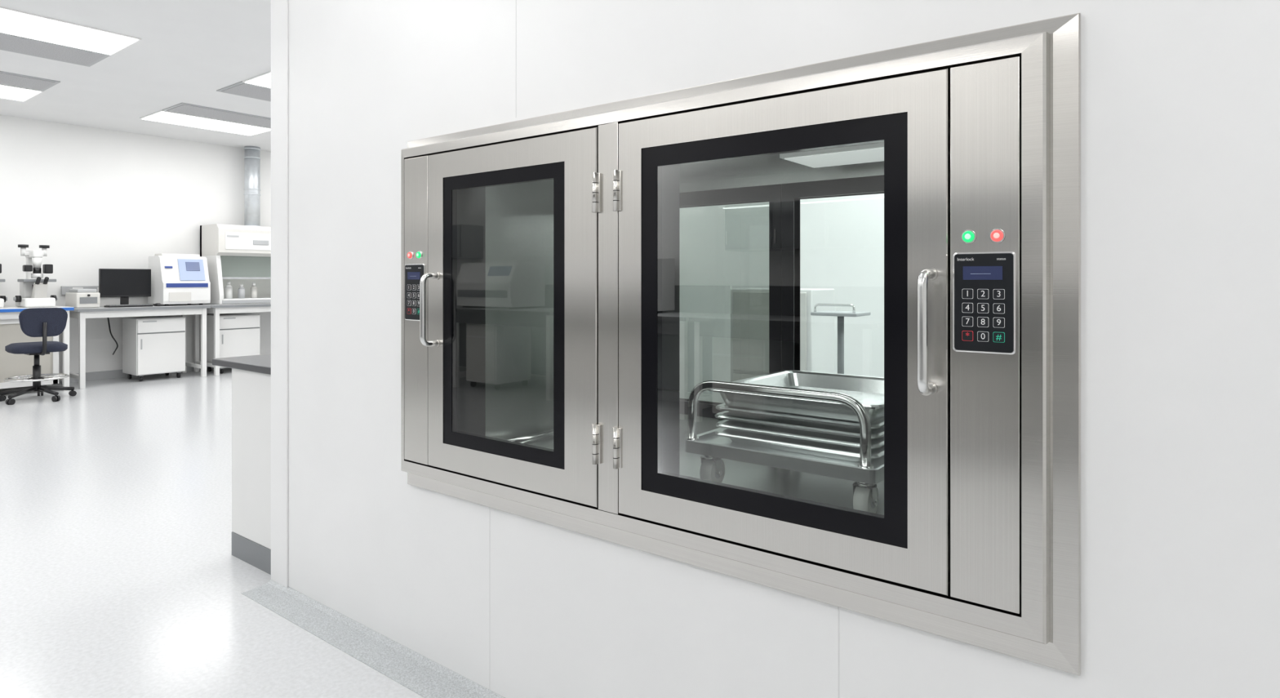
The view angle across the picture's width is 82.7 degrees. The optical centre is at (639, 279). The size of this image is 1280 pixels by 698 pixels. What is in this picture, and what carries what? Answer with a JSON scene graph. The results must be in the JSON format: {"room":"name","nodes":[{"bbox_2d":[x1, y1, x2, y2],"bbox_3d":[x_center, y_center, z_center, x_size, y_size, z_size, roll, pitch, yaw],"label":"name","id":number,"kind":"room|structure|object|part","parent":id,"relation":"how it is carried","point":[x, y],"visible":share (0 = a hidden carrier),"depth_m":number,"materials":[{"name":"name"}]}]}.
{"room":"clean room","nodes":[
{"label":"clean room","id":0,"kind":"room"},
{"bbox_2d":[0,115,271,373],"bbox_3d":[-7.447,-0.300,7.463,0.100,3.000,9.400,0,0,37],"label":"wall","id":1,"kind":"structure","parent":0,"point":[99,197],"depth_m":8.72,"materials":[{"name":"paint"}]},
{"bbox_2d":[61,285,98,294],"bbox_3d":[-6.265,0.130,8.888,0.045,0.100,1.300,0,0,37],"label":"trim","id":2,"kind":"structure","parent":1,"relation":"attached to","point":[64,289],"depth_m":8.46,"materials":[{"name":"grey plastic"}]},
{"bbox_2d":[8,366,228,388],"bbox_3d":[-7.402,1.150,7.428,0.015,0.100,9.200,0,0,37],"label":"baseboard","id":3,"kind":"structure","parent":1,"relation":"attached to","point":[104,375],"depth_m":8.72,"materials":[{"name":"grey plastic"}]},
{"bbox_2d":[0,0,271,151],"bbox_3d":[-2.087,-1.850,3.361,13.600,0.100,9.400,0,0,37],"label":"ceiling","id":4,"kind":"structure","parent":0,"point":[187,51],"depth_m":6.13,"materials":[{"name":"paint"}]},
{"bbox_2d":[0,84,43,101],"bbox_3d":[-6.305,-1.792,6.652,0.620,0.016,1.200,0,0,37],"label":"ceiling light","id":5,"kind":"object","parent":4,"relation":"in","point":[10,92],"depth_m":6.97,"materials":[{"name":"white plastic"}]},
{"bbox_2d":[0,71,60,91],"bbox_3d":[-5.845,-1.794,6.299,0.520,0.012,1.200,0,0,37],"label":"ceiling vent","id":6,"kind":"object","parent":4,"relation":"in","point":[7,78],"depth_m":6.60,"materials":[{"name":"grey metal"}]},
{"bbox_2d":[0,32,111,66],"bbox_3d":[-4.800,-1.794,5.500,0.530,0.012,1.200,0,0,37],"label":"ceiling vent","id":7,"kind":"object","parent":4,"relation":"in","point":[9,42],"depth_m":5.70,"materials":[{"name":"grey metal"}]},
{"bbox_2d":[0,5,141,55],"bbox_3d":[-4.336,-1.792,5.145,0.620,0.016,1.200,0,0,37],"label":"ceiling light","id":8,"kind":"object","parent":4,"relation":"in","point":[12,21],"depth_m":5.27,"materials":[{"name":"white plastic"}]},
{"bbox_2d":[139,110,271,135],"bbox_3d":[-4.968,-1.792,8.399,0.620,0.016,1.200,0,0,37],"label":"ceiling light","id":9,"kind":"object","parent":4,"relation":"in","point":[161,116],"depth_m":8.31,"materials":[{"name":"white plastic"}]},
{"bbox_2d":[161,102,271,128],"bbox_3d":[-4.508,-1.794,8.046,0.520,0.012,1.200,0,0,37],"label":"ceiling vent","id":10,"kind":"object","parent":4,"relation":"in","point":[182,108],"depth_m":7.91,"materials":[{"name":"grey metal"}]},
{"bbox_2d":[216,80,271,101],"bbox_3d":[-3.463,-1.794,7.247,0.530,0.012,1.200,0,0,37],"label":"ceiling vent","id":11,"kind":"object","parent":4,"relation":"in","point":[242,89],"depth_m":6.91,"materials":[{"name":"grey metal"}]},
{"bbox_2d":[242,71,271,88],"bbox_3d":[-2.999,-1.792,6.892,0.620,0.016,1.200,0,0,37],"label":"ceiling light","id":12,"kind":"object","parent":4,"relation":"in","point":[264,79],"depth_m":6.53,"materials":[{"name":"white plastic"}]},
{"bbox_2d":[0,368,423,697],"bbox_3d":[-2.087,1.250,3.361,13.600,0.100,9.400,0,0,37],"label":"floor","id":13,"kind":"structure","parent":0,"point":[121,577],"depth_m":3.06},
{"bbox_2d":[0,305,74,391],"bbox_3d":[-6.934,0.750,7.366,0.734,0.900,1.770,0,0,37],"label":"lab bench","id":14,"kind":"object","parent":13,"relation":"on","point":[11,331],"visible":0.52,"depth_m":7.57,"materials":[{"name":"white metal"}]},
{"bbox_2d":[0,263,7,307],"bbox_3d":[-6.778,-0.036,7.518,0.497,0.670,0.370,0,0,37],"label":"microscope","id":15,"kind":"object","parent":14,"relation":"on","point":[3,299],"visible":1,"depth_m":7.54,"materials":[{"name":"white plastic"}]},
{"bbox_2d":[13,244,57,307],"bbox_3d":[-6.499,-0.036,7.833,0.497,0.670,0.370,0,0,37],"label":"microscope","id":16,"kind":"object","parent":14,"relation":"on","point":[33,290],"visible":1,"depth_m":7.79,"materials":[{"name":"white plastic"}]},
{"bbox_2d":[0,307,76,404],"bbox_3d":[-5.991,0.740,7.258,0.619,0.920,0.591,0,0,37],"label":"chair","id":17,"kind":"object","parent":13,"relation":"on","point":[43,322],"visible":1,"depth_m":7.13,"materials":[{"name":"fabric"}]},
{"bbox_2d":[62,303,210,389],"bbox_3d":[-5.976,0.760,8.642,0.704,0.880,1.340,0,0,37],"label":"lab bench","id":18,"kind":"object","parent":13,"relation":"on","point":[184,309],"visible":0.83,"depth_m":8.38,"materials":[{"name":"white metal"}]},
{"bbox_2d":[65,288,100,307],"bbox_3d":[-6.294,0.214,8.217,0.415,0.208,0.220,0,0,37],"label":"printer","id":19,"kind":"object","parent":18,"relation":"on","point":[76,298],"visible":0.94,"depth_m":8.11,"materials":[{"name":"grey plastic"}]},
{"bbox_2d":[98,268,151,305],"bbox_3d":[-6.069,0.099,8.574,0.220,0.440,0.520,0,0,37],"label":"computer monitor","id":20,"kind":"object","parent":18,"relation":"on","point":[123,283],"visible":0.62,"depth_m":8.55,"materials":[{"name":"black plastic"}]},
{"bbox_2d":[103,304,152,307],"bbox_3d":[-5.898,0.306,8.393,0.150,0.024,0.440,0,0,37],"label":"keyboard","id":21,"kind":"object","parent":18,"relation":"on","point":[113,305],"visible":1,"depth_m":8.33,"materials":[{"name":"black plastic"}]},
{"bbox_2d":[154,302,161,306],"bbox_3d":[-5.710,0.301,8.614,0.100,0.034,0.060,0,0,37],"label":"computer mouse","id":22,"kind":"object","parent":18,"relation":"on","point":[156,304],"visible":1,"depth_m":8.59,"materials":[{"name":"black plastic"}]},
{"bbox_2d":[147,253,210,306],"bbox_3d":[-5.690,0.004,8.989,0.476,0.630,0.520,0,0,37],"label":"lab analyzer","id":23,"kind":"object","parent":18,"relation":"on","point":[175,278],"visible":0.89,"depth_m":8.84,"materials":[{"name":"white plastic"}]},
{"bbox_2d":[122,315,185,381],"bbox_3d":[-5.873,0.830,8.802,0.474,0.740,0.520,0,0,37],"label":"base cabinet","id":24,"kind":"object","parent":13,"relation":"on","point":[156,344],"visible":1,"depth_m":8.63,"materials":[{"name":"white metal"}]},
{"bbox_2d":[191,302,271,375],"bbox_3d":[-5.071,0.760,9.825,0.704,0.880,1.560,0,0,37],"label":"lab bench","id":25,"kind":"object","parent":13,"relation":"on","point":[216,309],"visible":0.4,"depth_m":9.22,"materials":[{"name":"white metal"}]},
{"bbox_2d":[200,223,271,304],"bbox_3d":[-5.148,-0.192,9.834,0.590,1.020,1.240,0,0,37],"label":"fume hood","id":26,"kind":"object","parent":25,"relation":"on","point":[237,255],"visible":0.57,"depth_m":9.51,"materials":[{"name":"white metal"}]},
{"bbox_2d":[224,281,232,297],"bbox_3d":[-5.352,0.137,9.461,0.090,0.220,0.090,0,0,37],"label":"bottle","id":27,"kind":"object","parent":26,"relation":"in","point":[228,288],"visible":1,"depth_m":9.43,"materials":[{"name":"white plastic"}]},
{"bbox_2d":[238,284,244,297],"bbox_3d":[-5.227,0.157,9.542,0.080,0.180,0.080,0,0,37],"label":"bottle","id":28,"kind":"object","parent":26,"relation":"in","point":[241,290],"visible":0.97,"depth_m":9.51,"materials":[{"name":"grey plastic"}]},
{"bbox_2d":[243,146,261,226],"bbox_3d":[-5.283,-1.252,9.912,0.210,1.097,0.210,0,0,37],"label":"duct","id":29,"kind":"object","parent":26,"relation":"on","point":[252,158],"visible":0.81,"depth_m":9.83,"materials":[{"name":"silver metal"}]},
{"bbox_2d":[250,282,257,297],"bbox_3d":[-5.157,0.147,9.715,0.080,0.200,0.080,0,0,37],"label":"bottle","id":30,"kind":"object","parent":26,"relation":"in","point":[253,289],"visible":1,"depth_m":9.68,"materials":[{"name":"white plastic"}]},
{"bbox_2d":[206,313,260,373],"bbox_3d":[-5.332,0.830,9.508,0.474,0.740,0.520,0,0,37],"label":"base cabinet","id":31,"kind":"object","parent":13,"relation":"on","point":[239,333],"visible":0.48,"depth_m":9.35,"materials":[{"name":"white metal"}]},
{"bbox_2d":[212,353,271,574],"bbox_3d":[-1.163,0.777,3.749,0.595,0.845,1.700,0,0,37],"label":"base cabinet","id":32,"kind":"object","parent":13,"relation":"on","point":[251,374],"depth_m":3.06,"materials":[{"name":"white laminate"}]},
{"bbox_2d":[800,288,834,373],"bbox_3d":[0.896,0.630,4.625,0.560,1.140,0.385,0,0,37],"label":"storage cabinet","id":33,"kind":"object","parent":13,"relation":"on","point":[816,332],"visible":0.11,"depth_m":4.39,"materials":[{"name":"white metal"}]},
{"bbox_2d":[810,303,871,373],"bbox_3d":[1.121,0.666,4.003,0.384,1.066,0.362,0,0,37],"label":"stand","id":34,"kind":"object","parent":13,"relation":"on","point":[841,314],"visible":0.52,"depth_m":4.00,"materials":[{"name":"grey plastic"}]},
{"bbox_2d":[288,0,1279,697],"bbox_3d":[0.921,-0.300,1.121,5.900,3.000,0.100,0,0,37],"label":"wall","id":35,"kind":"structure","parent":0,"point":[1180,99],"depth_m":1.51,"materials":[{"name":"paint"}]},
{"bbox_2d":[271,0,288,587],"bbox_3d":[-1.406,-0.300,2.835,0.129,3.000,0.006,0,0,37],"label":"trim","id":36,"kind":"structure","parent":35,"relation":"attached to","point":[279,8],"depth_m":2.83,"materials":[{"name":"paint"}]},
{"bbox_2d":[240,579,505,697],"bbox_3d":[0.854,1.191,1.034,5.900,0.018,0.120,0,0,37],"label":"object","id":37,"kind":"structure","parent":35,"relation":"attached to","point":[419,673],"depth_m":2.36,"materials":[{"name":"stone"}]},
{"bbox_2d":[488,506,489,689],"bbox_3d":[-0.432,0.919,2.094,0.002,0.538,0.001,0,0,37],"label":"trim","id":38,"kind":"structure","parent":35,"relation":"attached to","point":[489,507],"depth_m":2.09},
{"bbox_2d":[515,0,515,117],"bbox_3d":[-0.346,-1.125,2.027,0.002,1.350,0.001,0,0,37],"label":"trim","id":39,"kind":"structure","parent":35,"relation":"attached to","point":[515,0],"depth_m":2.03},
{"bbox_2d":[400,13,1080,675],"bbox_3d":[0.218,0.107,2.051,1.843,1.090,0.968,0,0,37],"label":"chamber","id":40,"kind":"object","parent":35,"relation":"attached to","point":[570,279],"visible":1,"depth_m":1.59,"materials":[{"name":"metal"}]},
{"bbox_2d":[407,251,413,259],"bbox_3d":[-0.701,-0.073,2.214,0.025,0.025,0.008,0,0,37],"label":"lamp","id":41,"kind":"object","parent":40,"relation":"on","point":[410,254],"depth_m":2.21,"materials":[{"name":"plastic"}]},
{"bbox_3d":[-0.673,0.092,2.211,0.116,0.923,0.022,0,0,37],"label":"control panel","id":42,"kind":"part","parent":40,"relation":"part of","materials":[{"name":"metal"}]},
{"bbox_2d":[416,250,422,258],"bbox_3d":[-0.666,-0.073,2.187,0.025,0.025,0.008,0,0,37],"label":"lamp","id":43,"kind":"object","parent":40,"relation":"on","point":[419,253],"depth_m":2.18,"materials":[{"name":"plastic"}]},
{"bbox_3d":[-0.614,0.089,2.114,0.023,0.221,0.058,0,0,37],"label":"door handle","id":44,"kind":"part","parent":40,"relation":"part of","materials":[{"name":"metal"}]},
{"bbox_3d":[-0.362,0.092,1.972,0.662,0.923,0.022,0,0,37],"label":"door","id":45,"kind":"part","parent":40,"relation":"part of","materials":[{"name":"metal"}]},
{"bbox_3d":[0.245,0.092,1.498,0.520,0.700,0.001,0,0,37],"label":"door glass","id":46,"kind":"part","parent":40,"relation":"part of","materials":[{"name":"clear glass"}]},
{"bbox_2d":[684,380,884,513],"bbox_3d":[0.478,0.399,1.957,0.510,0.281,0.550,0,0,37],"label":"trolley","id":47,"kind":"object","parent":40,"relation":"in","point":[866,473],"visible":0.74,"depth_m":1.73,"materials":[{"name":"metal"}]},
{"bbox_2d":[708,369,884,462],"bbox_3d":[0.499,0.355,1.956,0.465,0.144,0.488,0,0,37],"label":"trays","id":48,"kind":"object","parent":47,"relation":"on","point":[810,427],"visible":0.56,"depth_m":1.82,"materials":[{"name":"metal"}]},
{"bbox_3d":[0.249,0.092,1.504,0.742,0.923,0.022,0,0,37],"label":"door","id":49,"kind":"part","parent":40,"relation":"part of","materials":[{"name":"metal"}]},
{"bbox_3d":[0.497,0.092,1.264,0.023,0.226,0.058,0,0,37],"label":"door handle","id":50,"kind":"part","parent":40,"relation":"part of","materials":[{"name":"metal"}]},
{"bbox_2d":[960,229,976,244],"bbox_3d":[0.562,-0.073,1.247,0.025,0.025,0.008,0,0,37],"label":"lamp","id":51,"kind":"object","parent":40,"relation":"on","point":[967,236],"depth_m":1.24,"materials":[{"name":"plastic"}]},
{"bbox_3d":[0.591,0.092,1.244,0.109,0.923,0.022,0,0,37],"label":"control panel","id":52,"kind":"part","parent":40,"relation":"part of","materials":[{"name":"metal"}]},
{"bbox_2d":[989,228,1005,243],"bbox_3d":[0.598,-0.073,1.219,0.025,0.025,0.008,0,0,37],"label":"lamp","id":53,"kind":"object","parent":40,"relation":"on","point":[996,235],"depth_m":1.22,"materials":[{"name":"plastic"}]},
{"bbox_2d":[838,607,839,697],"bbox_3d":[0.398,0.919,1.458,0.002,0.538,0.001,0,0,37],"label":"trim","id":54,"kind":"structure","parent":35,"relation":"attached to","point":[838,607],"depth_m":1.46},
{"bbox_2d":[800,193,884,377],"bbox_3d":[0.739,-0.300,7.053,13.400,3.000,0.100,0,0,37],"label":"wall","id":55,"kind":"structure","parent":0,"point":[842,238],"depth_m":6.18,"materials":[{"name":"paint"}]}
]}

